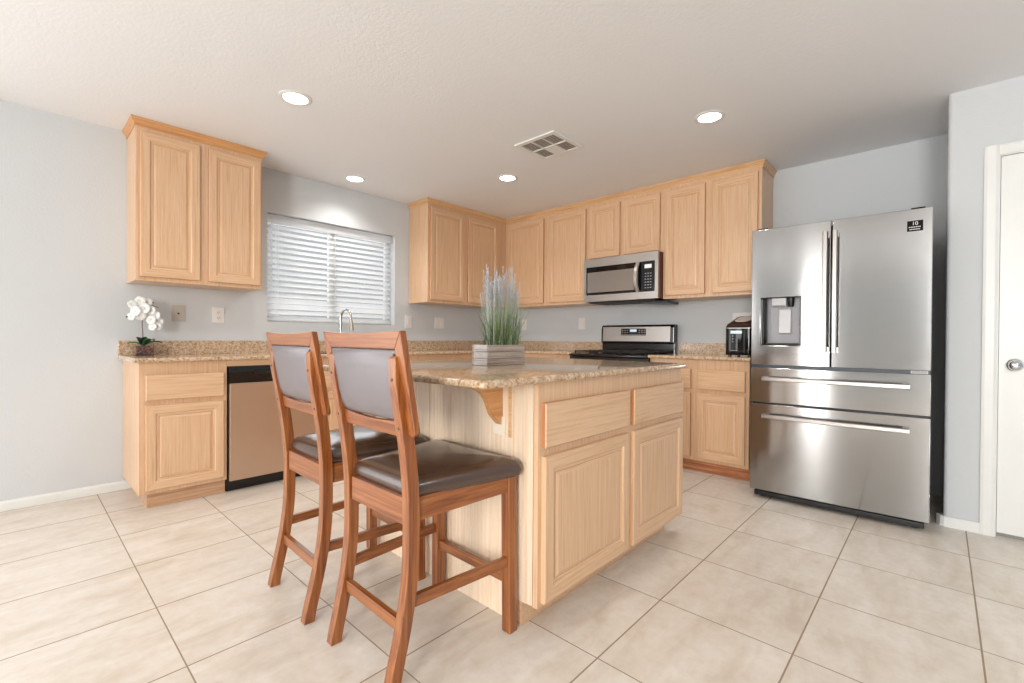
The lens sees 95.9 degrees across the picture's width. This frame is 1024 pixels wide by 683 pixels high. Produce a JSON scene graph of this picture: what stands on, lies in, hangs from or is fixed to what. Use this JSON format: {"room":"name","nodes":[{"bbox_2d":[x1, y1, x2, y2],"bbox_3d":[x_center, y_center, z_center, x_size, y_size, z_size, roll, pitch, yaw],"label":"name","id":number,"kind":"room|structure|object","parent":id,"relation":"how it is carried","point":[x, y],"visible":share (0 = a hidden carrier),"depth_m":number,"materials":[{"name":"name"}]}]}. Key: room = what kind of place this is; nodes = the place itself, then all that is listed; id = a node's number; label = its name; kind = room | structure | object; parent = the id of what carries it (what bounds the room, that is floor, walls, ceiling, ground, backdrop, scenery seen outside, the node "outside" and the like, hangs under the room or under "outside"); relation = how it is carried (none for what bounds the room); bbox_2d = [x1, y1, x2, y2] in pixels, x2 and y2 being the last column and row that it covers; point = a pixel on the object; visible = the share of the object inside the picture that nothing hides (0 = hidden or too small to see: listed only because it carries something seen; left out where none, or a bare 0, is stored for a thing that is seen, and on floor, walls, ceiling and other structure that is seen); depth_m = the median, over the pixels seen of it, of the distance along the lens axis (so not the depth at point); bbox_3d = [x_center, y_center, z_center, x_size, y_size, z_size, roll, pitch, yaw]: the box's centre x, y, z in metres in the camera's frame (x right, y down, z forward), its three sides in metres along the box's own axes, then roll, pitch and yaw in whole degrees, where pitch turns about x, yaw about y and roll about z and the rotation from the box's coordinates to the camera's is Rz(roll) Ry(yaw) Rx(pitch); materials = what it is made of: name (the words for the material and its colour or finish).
{"room":"kitchen","nodes":[
{"label":"kitchen","id":0,"kind":"room"},
{"bbox_2d":[0,100,503,500],"bbox_3d":[-2.815,-0.206,2.942,0.150,2.382,8.150,1,1,43],"label":"wall","id":1,"kind":"structure","parent":0,"point":[65,292],"depth_m":2.94,"materials":[{"name":"grey paint"}]},
{"bbox_2d":[0,480,130,511],"bbox_3d":[-2.987,0.957,2.653,0.013,0.058,1.250,1,1,43],"label":"baseboard","id":2,"kind":"structure","parent":1,"relation":"attached to","point":[7,505],"depth_m":2.86,"materials":[{"name":"white paint"}]},
{"bbox_2d":[172,305,184,321],"bbox_3d":[-2.378,-0.200,3.295,0.008,0.115,0.079,1,1,43],"label":"wall jack","id":3,"kind":"object","parent":1,"relation":"attached to","point":[178,311],"visible":1,"depth_m":3.29,"materials":[{"name":"white plastic"}]},
{"bbox_2d":[122,114,266,291],"bbox_3d":[-2.197,-0.890,3.236,0.340,1.009,0.781,1,1,43],"label":"upper cabinet","id":4,"kind":"object","parent":1,"relation":"attached to","point":[194,199],"visible":1,"depth_m":3.07,"materials":[{"name":"brown wood"}]},
{"bbox_2d":[212,307,223,322],"bbox_3d":[-2.210,-0.198,3.477,0.007,0.114,0.080,1,1,43],"label":"wall outlet","id":5,"kind":"object","parent":1,"relation":"attached to","point":[217,313],"visible":1,"depth_m":3.47,"materials":[{"name":"white plastic"}]},
{"bbox_2d":[270,234,388,324],"bbox_3d":[-1.663,-0.608,4.252,0.039,0.888,1.187,1,1,43],"label":"window","id":6,"kind":"structure","parent":1,"relation":"in","point":[331,239],"depth_m":4.24,"materials":[{"name":"white paint"}]},
{"bbox_2d":[267,214,391,324],"bbox_3d":[-1.620,-0.608,4.211,0.063,0.878,1.175,1,1,43],"label":"window blind","id":7,"kind":"object","parent":6,"relation":"attached to","point":[278,220],"visible":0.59,"depth_m":4.14,"materials":[{"name":"white plastic"}]},
{"bbox_2d":[118,341,601,354],"bbox_3d":[-0.816,0.047,3.918,1.457,0.097,3.700,1,1,43],"label":"backsplash","id":8,"kind":"structure","parent":1,"relation":"attached to","point":[166,347],"depth_m":3.65,"materials":[{"name":"beige stone"}]},
{"bbox_2d":[405,315,411,327],"bbox_3d":[-1.058,-0.202,4.718,0.008,0.124,0.079,1,1,43],"label":"light switch","id":9,"kind":"object","parent":1,"relation":"attached to","point":[408,319],"visible":1,"depth_m":4.71,"materials":[{"name":"white plastic"}]},
{"bbox_2d":[435,318,443,328],"bbox_3d":[-0.786,-0.199,5.011,0.008,0.117,0.127,1,1,43],"label":"light switch","id":10,"kind":"object","parent":1,"relation":"attached to","point":[439,322],"visible":1,"depth_m":5.01,"materials":[{"name":"white plastic"}]},
{"bbox_2d":[409,204,507,309],"bbox_3d":[-0.447,-0.892,5.126,0.336,1.008,1.423,1,1,43],"label":"upper cabinet","id":11,"kind":"object","parent":1,"relation":"attached to","point":[450,251],"visible":0.81,"depth_m":4.72,"materials":[{"name":"brown wood"}]},
{"bbox_2d":[407,159,776,223],"bbox_3d":[0.636,-1.360,4.488,3.339,0.052,1.054,1,0,20],"label":"crown molding","id":12,"kind":"structure","parent":11,"relation":"attached to","point":[764,163],"depth_m":4.35,"materials":[{"name":"brown wood"}]},
{"bbox_2d":[0,0,1023,218],"bbox_3d":[-0.292,-1.424,0.498,7.150,0.120,8.300,1,1,43],"label":"ceiling","id":13,"kind":"structure","parent":0,"point":[416,100],"depth_m":2.40,"materials":[{"name":"paint"}]},
{"bbox_2d":[278,90,311,105],"bbox_3d":[-1.230,-1.381,2.626,0.176,0.006,0.176,1,1,43],"label":"recessed light","id":14,"kind":"object","parent":13,"relation":"in","point":[293,97],"visible":1,"depth_m":2.62,"materials":[{"name":"white paint"}]},
{"bbox_2d":[344,175,365,181],"bbox_3d":[-1.345,-1.391,3.958,0.176,0.006,0.176,1,1,43],"label":"recessed light","id":15,"kind":"object","parent":13,"relation":"in","point":[353,178],"visible":1,"depth_m":3.94,"materials":[{"name":"white paint"}]},
{"bbox_2d":[497,174,517,181],"bbox_3d":[-0.038,-1.382,3.911,0.176,0.006,0.176,1,1,43],"label":"recessed light","id":16,"kind":"object","parent":13,"relation":"in","point":[504,177],"visible":1,"depth_m":3.90,"materials":[{"name":"white paint"}]},
{"bbox_2d":[514,130,583,159],"bbox_3d":[0.261,-1.374,3.253,0.350,0.010,0.344,1,1,43],"label":"ceiling vent","id":17,"kind":"object","parent":13,"relation":"in","point":[551,144],"visible":1,"depth_m":3.24,"materials":[{"name":"white metal"}]},
{"bbox_2d":[694,110,724,123],"bbox_3d":[1.205,-1.367,2.819,0.176,0.006,0.176,1,1,43],"label":"recessed light","id":18,"kind":"object","parent":13,"relation":"in","point":[711,116],"visible":1,"depth_m":2.81,"materials":[{"name":"white paint"}]},
{"bbox_2d":[0,468,1023,682],"bbox_3d":[-0.308,1.068,0.515,7.150,0.100,8.300,1,1,43],"label":"floor","id":19,"kind":"structure","parent":0,"point":[742,585],"depth_m":1.78,"materials":[{"name":"beige tile"}]},
{"bbox_2d":[123,360,226,507],"bbox_3d":[-2.220,0.554,3.039,0.602,0.868,0.451,1,1,43],"label":"base cabinet","id":20,"kind":"object","parent":19,"relation":"on","point":[175,413],"visible":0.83,"depth_m":2.83,"materials":[{"name":"brown wood"}]},
{"bbox_2d":[225,365,315,491],"bbox_3d":[-1.846,0.574,3.406,0.594,0.828,0.582,1,1,43],"label":"dishwasher","id":21,"kind":"object","parent":19,"relation":"on","point":[254,434],"visible":0.38,"depth_m":3.12,"materials":[{"name":"silver metal"}]},
{"bbox_2d":[227,365,262,479],"bbox_3d":[-1.862,0.531,3.420,0.550,0.743,0.582,1,1,43],"label":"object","id":22,"kind":"object","parent":21,"relation":"in","point":[253,366],"depth_m":3.02,"materials":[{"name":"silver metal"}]},
{"bbox_2d":[266,331,427,624],"bbox_3d":[-0.692,0.484,1.948,0.488,1.043,0.503,1,1,45],"label":"bar stool","id":23,"kind":"object","parent":19,"relation":"on","point":[297,371],"visible":0.87,"depth_m":1.80,"materials":[{"name":"brown wood"}]},
{"bbox_2d":[291,425,427,462],"bbox_3d":[-0.664,0.421,1.976,0.488,0.077,0.424,1,1,45],"label":"seat cushion","id":24,"kind":"object","parent":23,"relation":"on","point":[369,442],"depth_m":1.84,"materials":[{"name":"brown leather"}]},
{"bbox_2d":[322,355,418,429],"bbox_3d":[-1.350,0.553,3.977,0.602,0.868,0.920,1,1,43],"label":"base cabinet","id":25,"kind":"object","parent":19,"relation":"on","point":[332,418],"visible":0.03,"depth_m":3.52,"materials":[{"name":"brown wood"}]},
{"bbox_2d":[323,331,521,682],"bbox_3d":[-0.307,0.489,1.597,0.488,1.043,0.503,1,1,44],"label":"bar stool","id":26,"kind":"object","parent":19,"relation":"on","point":[409,484],"visible":1,"depth_m":1.47,"materials":[{"name":"brown wood"}]},
{"bbox_2d":[354,439,521,495],"bbox_3d":[-0.279,0.426,1.626,0.488,0.077,0.424,1,1,44],"label":"seat cushion","id":27,"kind":"object","parent":26,"relation":"on","point":[445,468],"depth_m":1.51,"materials":[{"name":"brown leather"}]},
{"bbox_2d":[419,354,471,360],"bbox_3d":[-0.455,0.552,4.941,0.602,0.868,1.708,1,1,43],"label":"base cabinet","id":28,"kind":"object","parent":19,"relation":"on","point":[446,356],"visible":0.03,"depth_m":4.34,"materials":[{"name":"brown wood"}]},
{"bbox_2d":[118,341,601,362],"bbox_3d":[-0.816,0.061,3.918,1.457,0.124,3.700,1,1,43],"label":"countertop","id":29,"kind":"structure","parent":28,"relation":"on","point":[166,351],"depth_m":3.52,"materials":[{"name":"beige stone"}]},
{"bbox_2d":[126,296,163,355],"bbox_3d":[-2.445,-0.104,3.075,0.134,0.389,0.197,1,1,43],"label":"potted orchid","id":30,"kind":"object","parent":29,"relation":"on","point":[142,347],"visible":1,"depth_m":3.05,"materials":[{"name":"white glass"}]},
{"bbox_2d":[227,359,269,365],"bbox_3d":[-1.671,0.142,3.243,0.044,0.040,0.593,1,1,43],"label":"rail","id":31,"kind":"object","parent":29,"relation":"attached to","point":[263,361],"visible":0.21,"depth_m":3.10,"materials":[{"name":"brown wood"}]},
{"bbox_2d":[339,308,353,332],"bbox_3d":[-1.450,-0.101,4.084,0.203,0.383,0.115,1,1,43],"label":"faucet","id":32,"kind":"object","parent":29,"relation":"on","point":[351,327],"visible":0.53,"depth_m":4.04,"materials":[{"name":"silver metal"}]},
{"bbox_2d":[376,369,682,625],"bbox_3d":[0.039,0.572,2.294,1.070,0.872,1.410,1,1,43],"label":"kitchen island","id":33,"kind":"object","parent":19,"relation":"on","point":[600,458],"visible":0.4,"depth_m":1.81,"materials":[{"name":"brown wood"}]},
{"bbox_2d":[493,417,505,435],"bbox_3d":[-0.046,0.310,1.709,0.060,0.067,0.006,1,1,43],"label":"wall plate","id":34,"kind":"object","parent":33,"relation":"attached to","point":[500,429],"visible":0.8,"depth_m":1.70,"materials":[{"name":"white plastic"}]},
{"bbox_2d":[323,357,685,388],"bbox_3d":[0.007,0.123,2.276,1.129,0.026,1.484,1,1,43],"label":"island countertop","id":35,"kind":"structure","parent":33,"relation":"on","point":[535,370],"depth_m":1.85,"materials":[{"name":"beige stone"}]},
{"bbox_2d":[469,265,528,365],"bbox_3d":[-0.052,-0.130,2.215,0.233,0.478,0.340,1,0,33],"label":"grass planter","id":36,"kind":"object","parent":35,"relation":"on","point":[501,339],"visible":1,"depth_m":2.19,"materials":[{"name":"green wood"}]},
{"bbox_2d":[525,354,569,357],"bbox_3d":[0.447,0.558,4.859,0.871,0.868,0.602,1,1,43],"label":"base cabinet","id":37,"kind":"object","parent":19,"relation":"on","point":[526,355],"visible":0.02,"depth_m":4.56,"materials":[{"name":"brown wood"}]},
{"bbox_2d":[569,324,677,361],"bbox_3d":[1.011,0.420,4.255,0.765,1.160,0.672,1,1,43],"label":"gas range","id":38,"kind":"object","parent":19,"relation":"on","point":[619,342],"visible":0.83,"depth_m":4.31,"materials":[{"name":"silver metal"}]},
{"bbox_2d":[569,352,662,357],"bbox_3d":[1.002,0.121,4.241,0.765,0.026,0.572,1,1,43],"label":"cooktop","id":39,"kind":"object","parent":38,"relation":"in","point":[589,354],"depth_m":4.05,"materials":[{"name":"black ceramic"}]},
{"bbox_2d":[650,358,752,480],"bbox_3d":[1.612,0.573,3.778,0.762,0.868,0.602,1,1,43],"label":"base cabinet","id":40,"kind":"object","parent":19,"relation":"on","point":[716,413],"visible":0.52,"depth_m":3.46,"materials":[{"name":"brown wood"}]},
{"bbox_2d":[648,343,750,361],"bbox_3d":[1.613,0.077,3.762,0.777,0.124,0.625,1,1,43],"label":"countertop","id":41,"kind":"structure","parent":40,"relation":"on","point":[693,351],"depth_m":3.96,"materials":[{"name":"beige stone"}]},
{"bbox_2d":[726,316,750,356],"bbox_3d":[1.811,-0.044,3.607,0.204,0.317,0.286,1,1,43],"label":"countertop appliance","id":42,"kind":"object","parent":41,"relation":"on","point":[738,331],"visible":0.79,"depth_m":3.51,"materials":[{"name":"black plastic"}]},
{"bbox_2d":[750,206,932,528],"bbox_3d":[2.128,0.145,2.999,0.872,1.742,0.859,1,1,42],"label":"refrigerator","id":43,"kind":"object","parent":19,"relation":"on","point":[841,318],"visible":1,"depth_m":2.67,"materials":[{"name":"silver metal"}]},
{"bbox_2d":[508,134,946,495],"bbox_3d":[1.431,-0.190,4.460,4.010,2.382,0.150,1,1,43],"label":"wall","id":44,"kind":"structure","parent":0,"point":[905,176],"depth_m":3.42,"materials":[{"name":"grey paint"}]},
{"bbox_2d":[522,319,526,329],"bbox_3d":[0.147,-0.202,5.542,0.080,0.126,0.007,1,1,43],"label":"wall outlet","id":45,"kind":"object","parent":44,"relation":"attached to","point":[524,325],"visible":0.99,"depth_m":5.54,"materials":[{"name":"white plastic"}]},
{"bbox_2d":[506,206,597,308],"bbox_3d":[0.442,-0.885,5.044,1.116,1.008,0.336,1,1,43],"label":"upper cabinet","id":46,"kind":"object","parent":44,"relation":"attached to","point":[547,254],"visible":0.84,"depth_m":4.87,"materials":[{"name":"brown wood"}]},
{"bbox_2d":[579,318,584,328],"bbox_3d":[0.751,-0.193,4.981,0.079,0.124,0.008,1,1,43],"label":"light switch","id":47,"kind":"object","parent":44,"relation":"attached to","point":[581,320],"visible":1,"depth_m":4.97,"materials":[{"name":"white plastic"}]},
{"bbox_2d":[588,189,663,259],"bbox_3d":[1.137,-1.083,4.399,0.774,0.594,0.336,1,1,43],"label":"upper cabinet","id":48,"kind":"object","parent":44,"relation":"attached to","point":[633,224],"visible":0.8,"depth_m":4.25,"materials":[{"name":"brown wood"}]},
{"bbox_2d":[584,251,678,304],"bbox_3d":[1.119,-0.560,4.339,0.825,0.449,0.446,1,1,43],"label":"microwave","id":49,"kind":"object","parent":48,"relation":"attached to","point":[637,278],"visible":0.96,"depth_m":4.19,"materials":[{"name":"metal"}]},
{"bbox_2d":[678,343,725,354],"bbox_3d":[1.819,0.064,3.984,0.777,0.097,0.020,1,1,43],"label":"backsplash","id":50,"kind":"structure","parent":44,"relation":"attached to","point":[687,348],"depth_m":4.09,"materials":[{"name":"beige stone"}]},
{"bbox_2d":[663,167,772,300],"bbox_3d":[1.706,-0.869,3.871,0.780,1.008,0.336,1,1,43],"label":"upper cabinet","id":51,"kind":"object","parent":44,"relation":"attached to","point":[709,224],"visible":0.84,"depth_m":3.72,"materials":[{"name":"brown wood"}]},
{"bbox_2d":[733,313,750,319],"bbox_3d":[1.932,-0.183,3.886,0.145,0.116,0.007,1,1,43],"label":"wall outlet","id":52,"kind":"object","parent":44,"relation":"attached to","point":[735,315],"visible":0.15,"depth_m":3.90,"materials":[{"name":"white plastic"}]},
{"bbox_2d":[943,75,1023,521],"bbox_3d":[3.771,-0.156,1.837,2.990,2.382,0.812,1,1,43],"label":"wall","id":53,"kind":"structure","parent":0,"point":[981,117],"depth_m":2.50,"materials":[{"name":"grey paint"}]},
{"bbox_2d":[936,513,978,533],"bbox_3d":[2.439,0.994,2.531,0.170,0.056,0.043,1,1,43],"label":"baseboard","id":54,"kind":"structure","parent":53,"relation":"attached to","point":[951,522],"depth_m":2.52,"materials":[{"name":"white paint"}]},
{"bbox_2d":[979,140,1023,536],"bbox_3d":[2.839,0.002,2.178,0.880,2.049,0.175,1,1,43],"label":"door","id":55,"kind":"structure","parent":53,"relation":"in","point":[1001,509],"depth_m":2.41,"materials":[{"name":"white paint"}]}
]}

